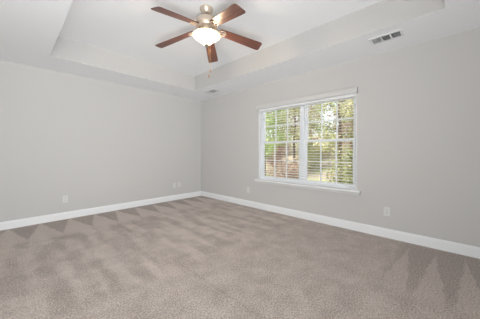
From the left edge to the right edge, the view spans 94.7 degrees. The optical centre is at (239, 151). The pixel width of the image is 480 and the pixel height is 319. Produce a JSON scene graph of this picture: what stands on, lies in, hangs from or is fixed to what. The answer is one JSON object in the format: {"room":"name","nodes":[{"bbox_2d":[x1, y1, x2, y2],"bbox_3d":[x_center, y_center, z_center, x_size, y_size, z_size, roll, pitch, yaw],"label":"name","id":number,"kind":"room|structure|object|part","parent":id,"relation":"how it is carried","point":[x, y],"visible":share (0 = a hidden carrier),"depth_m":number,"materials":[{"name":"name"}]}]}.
{"room":"empty bedroom","nodes":[
{"label":"empty bedroom","id":0,"kind":"room"},
{"bbox_2d":[0,60,200,221],"bbox_3d":[-2.353,-0.097,4.419,0.160,2.440,4.050,0,0,44],"label":"wall","id":1,"kind":"structure","parent":0,"point":[95,143],"depth_m":3.90,"materials":[{"name":"paint"}]},
{"bbox_2d":[63,195,67,202],"bbox_3d":[-2.924,0.788,3.699,0.008,0.114,0.070,0,0,44],"label":"wall outlet","id":2,"kind":"object","parent":1,"relation":"attached to","point":[65,198],"visible":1,"depth_m":3.70,"materials":[{"name":"white plastic"}]},
{"bbox_2d":[0,191,200,230],"bbox_3d":[-2.289,1.064,4.358,0.016,0.118,3.730,0,0,44],"label":"baseboard","id":3,"kind":"structure","parent":1,"relation":"attached to","point":[5,225],"depth_m":3.90,"materials":[{"name":"white paint"}]},
{"bbox_2d":[0,196,479,318],"bbox_3d":[-0.372,1.223,2.525,5.640,0.200,4.050,0,0,44],"label":"floor","id":4,"kind":"structure","parent":0,"point":[198,257],"depth_m":2.13,"materials":[{"name":"beige carpet"}]},
{"bbox_2d":[0,0,479,100],"bbox_3d":[-0.372,-1.544,2.525,5.640,0.455,4.050,0,0,44],"label":"ceiling","id":5,"kind":"structure","parent":0,"point":[112,41],"depth_m":2.88,"materials":[{"name":"paint"}]},
{"bbox_2d":[151,4,261,77],"bbox_3d":[-0.385,-1.258,2.467,1.268,0.728,1.260,0,0,44],"label":"ceiling fan","id":6,"kind":"object","parent":5,"relation":"hanging from","point":[206,24],"visible":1,"depth_m":2.46,"materials":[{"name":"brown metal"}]},
{"bbox_3d":[-0.761,-1.334,2.625,0.518,0.006,0.136,-11,9,18],"label":"fan blade","id":7,"kind":"part","parent":6,"relation":"part of","materials":[{"name":"brown wood"}]},
{"bbox_3d":[-0.615,-1.334,2.175,0.136,0.006,0.518,14,19,33],"label":"fan blade","id":8,"kind":"part","parent":6,"relation":"part of","materials":[{"name":"brown wood"}]},
{"bbox_3d":[-0.379,-1.334,2.903,0.136,0.006,0.518,-12,-11,-2],"label":"fan blade","id":9,"kind":"part","parent":6,"relation":"part of","materials":[{"name":"brown wood"}]},
{"bbox_3d":[-0.142,-1.334,2.176,0.136,0.006,0.518,15,2,-37],"label":"fan blade","id":10,"kind":"part","parent":6,"relation":"part of","materials":[{"name":"brown wood"}]},
{"bbox_3d":[0.003,-1.334,2.626,0.518,0.006,0.136,11,-15,-18],"label":"fan blade","id":11,"kind":"part","parent":6,"relation":"part of","materials":[{"name":"brown wood"}]},
{"bbox_2d":[205,89,218,93],"bbox_3d":[-0.611,-1.312,4.801,0.310,0.009,0.180,0,0,44],"label":"ceiling vent","id":12,"kind":"object","parent":5,"relation":"in","point":[212,90],"visible":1,"depth_m":4.79,"materials":[{"name":"white metal"}]},
{"bbox_2d":[369,29,403,44],"bbox_3d":[1.679,-1.312,2.536,0.310,0.009,0.180,0,0,44],"label":"ceiling vent","id":13,"kind":"object","parent":5,"relation":"in","point":[399,33],"visible":1,"depth_m":2.53,"materials":[{"name":"white metal"}]},
{"bbox_2d":[201,27,479,246],"bbox_3d":[0.972,-0.097,3.931,5.320,2.440,0.160,0,0,44],"label":"wall","id":14,"kind":"structure","parent":0,"point":[418,105],"depth_m":2.85,"materials":[{"name":"paint"}]},
{"bbox_2d":[254,93,360,194],"bbox_3d":[1.048,-0.119,3.811,1.906,1.453,0.208,0,0,44],"label":"window","id":15,"kind":"structure","parent":14,"relation":"in","point":[303,149],"depth_m":3.78,"materials":[{"name":"white plastic"}]},
{"bbox_3d":[0.762,0.159,4.146,0.847,0.732,0.034,0,0,44],"label":"sash","id":16,"kind":"part","parent":15,"relation":"part of","materials":[{"name":"white plastic"}]},
{"bbox_3d":[0.786,-0.499,4.172,0.847,0.656,0.034,0,0,44],"label":"sash","id":17,"kind":"part","parent":15,"relation":"part of","materials":[{"name":"white plastic"}]},
{"bbox_2d":[256,87,357,188],"bbox_3d":[1.018,-0.189,3.780,1.840,1.457,0.112,0,0,44],"label":"window blind","id":18,"kind":"object","parent":15,"relation":"attached to","point":[354,89],"visible":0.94,"depth_m":3.65,"materials":[{"name":"white plastic"}]},
{"bbox_3d":[0.837,-0.133,3.992,0.002,1.328,0.057,0,0,44],"label":"ladder cord","id":19,"kind":"part","parent":18,"relation":"part of","materials":[{"name":"white fabric"}]},
{"bbox_3d":[1.038,-0.133,3.800,0.002,1.328,0.057,0,0,44],"label":"ladder cord","id":20,"kind":"part","parent":18,"relation":"part of","materials":[{"name":"white fabric"}]},
{"bbox_3d":[1.038,-0.822,3.800,1.768,0.030,0.050,0,0,44],"label":"head rail","id":21,"kind":"part","parent":18,"relation":"part of","materials":[{"name":"white plastic"}]},
{"bbox_3d":[1.038,0.532,3.800,1.764,0.015,0.050,0,0,44],"label":"rail","id":22,"kind":"part","parent":18,"relation":"part of","materials":[{"name":"white plastic"}]},
{"bbox_3d":[1.410,0.159,3.526,0.807,0.732,0.034,0,0,44],"label":"sash","id":23,"kind":"part","parent":15,"relation":"part of","materials":[{"name":"white plastic"}]},
{"bbox_3d":[1.435,-0.499,3.552,0.807,0.656,0.034,0,0,44],"label":"sash","id":24,"kind":"part","parent":15,"relation":"part of","materials":[{"name":"white plastic"}]},
{"bbox_2d":[201,191,479,258],"bbox_3d":[0.917,1.064,3.862,5.304,0.118,0.016,0,0,44],"label":"baseboard","id":25,"kind":"structure","parent":14,"relation":"attached to","point":[453,247],"depth_m":3.04,"materials":[{"name":"white paint"}]},
{"bbox_2d":[384,207,389,215],"bbox_3d":[1.927,0.782,2.901,0.070,0.114,0.008,0,0,44],"label":"wall outlet","id":26,"kind":"object","parent":14,"relation":"attached to","point":[386,209],"visible":1,"depth_m":2.90,"materials":[{"name":"white plastic"}]},
{"label":"outside","id":27,"kind":"structure","parent":0,"visible":0},
{"bbox_2d":[265,135,352,182],"bbox_3d":[5.076,-0.556,23.651,48.000,4.596,34.000,0,0,44],"label":"ground","id":28,"kind":"structure","parent":27,"point":[291,147],"depth_m":12.53,"materials":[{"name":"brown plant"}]},
{"bbox_2d":[266,112,280,146],"bbox_3d":[1.558,-2.708,17.043,3.100,7.347,2.920,0,0,44],"label":"leafy tree","id":29,"kind":"object","parent":28,"relation":"on","point":[266,112],"visible":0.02,"depth_m":17.07,"materials":[{"name":"green plant"}]},
{"bbox_2d":[266,143,287,165],"bbox_3d":[2.013,0.227,13.715,1.644,1.646,1.664,0,0,-13],"label":"leafy shrub","id":30,"kind":"object","parent":28,"relation":"on","point":[277,152],"visible":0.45,"depth_m":13.39,"materials":[{"name":"orange plant"}]},
{"bbox_2d":[265,110,290,175],"bbox_3d":[1.228,-2.196,11.411,2.920,7.347,3.100,0,0,18],"label":"leafy tree","id":31,"kind":"object","parent":28,"relation":"on","point":[268,151],"visible":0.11,"depth_m":10.92,"materials":[{"name":"green plant"}]},
{"bbox_2d":[268,111,289,140],"bbox_3d":[3.119,-3.969,20.770,3.214,8.350,3.023,0,0,22],"label":"leafy tree","id":32,"kind":"object","parent":28,"relation":"on","point":[274,111],"visible":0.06,"depth_m":20.61,"materials":[{"name":"green plant"}]},
{"bbox_2d":[275,137,292,153],"bbox_3d":[3.408,-0.408,17.352,1.644,1.646,1.664,0,0,11],"label":"leafy shrub","id":33,"kind":"object","parent":28,"relation":"on","point":[281,146],"visible":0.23,"depth_m":17.15,"materials":[{"name":"orange plant"}]},
{"bbox_2d":[266,156,307,179],"bbox_3d":[1.708,0.956,8.308,1.664,1.646,1.644,0,0,10],"label":"leafy shrub","id":34,"kind":"object","parent":28,"relation":"on","point":[278,164],"visible":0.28,"depth_m":8.14,"materials":[{"name":"brown plant"}]},
{"bbox_2d":[277,107,320,162],"bbox_3d":[3.570,-3.195,14.344,3.214,8.350,3.023,0,0,-37],"label":"leafy tree","id":35,"kind":"object","parent":28,"relation":"on","point":[290,132],"visible":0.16,"depth_m":14.25,"materials":[{"name":"green plant"}]},
{"bbox_2d":[286,104,320,143],"bbox_3d":[5.113,-3.025,17.926,2.803,6.107,2.848,0,0,37],"label":"leafy tree","id":36,"kind":"object","parent":28,"relation":"on","point":[309,107],"visible":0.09,"depth_m":17.78,"materials":[{"name":"green plant"}]},
{"bbox_2d":[295,142,325,169],"bbox_3d":[3.837,0.206,12.010,1.650,1.814,1.666,0,0,38],"label":"leafy shrub","id":37,"kind":"object","parent":28,"relation":"on","point":[313,157],"visible":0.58,"depth_m":11.71,"materials":[{"name":"green plant"}]},
{"bbox_2d":[308,105,326,133],"bbox_3d":[6.922,-4.267,21.477,3.100,7.347,2.920,0,0,20],"label":"leafy tree","id":38,"kind":"object","parent":28,"relation":"on","point":[320,105],"visible":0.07,"depth_m":21.36,"materials":[{"name":"green plant"}]},
{"bbox_2d":[311,137,332,157],"bbox_3d":[5.566,-0.225,15.399,1.644,1.646,1.664,0,0,14],"label":"leafy shrub","id":39,"kind":"object","parent":28,"relation":"on","point":[314,137],"visible":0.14,"depth_m":15.09,"materials":[{"name":"green plant"}]},
{"bbox_2d":[308,99,353,172],"bbox_3d":[4.231,-2.548,9.364,3.214,8.350,3.023,0,0,42],"label":"leafy tree","id":40,"kind":"object","parent":28,"relation":"on","point":[325,145],"visible":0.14,"depth_m":9.30,"materials":[{"name":"green plant"}]},
{"bbox_2d":[326,145,352,184],"bbox_3d":[3.536,0.658,6.782,1.643,1.814,1.685,0,0,-22],"label":"leafy shrub","id":41,"kind":"object","parent":28,"relation":"on","point":[338,167],"visible":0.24,"depth_m":6.76,"materials":[{"name":"green plant"}]},
{"bbox_2d":[328,100,353,152],"bbox_3d":[6.339,-2.262,12.571,2.803,6.107,2.848,0,0,-28],"label":"leafy tree","id":42,"kind":"object","parent":28,"relation":"on","point":[351,123],"visible":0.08,"depth_m":12.48,"materials":[{"name":"green leaves"},{"name":"bark"}]},
{"bbox_2d":[328,102,353,148],"bbox_3d":[7.986,-3.534,16.044,3.100,7.347,2.920,0,0,-38],"label":"leafy tree","id":43,"kind":"object","parent":28,"relation":"on","point":[334,102],"visible":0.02,"depth_m":16.02,"materials":[{"name":"green plant"}]}
]}

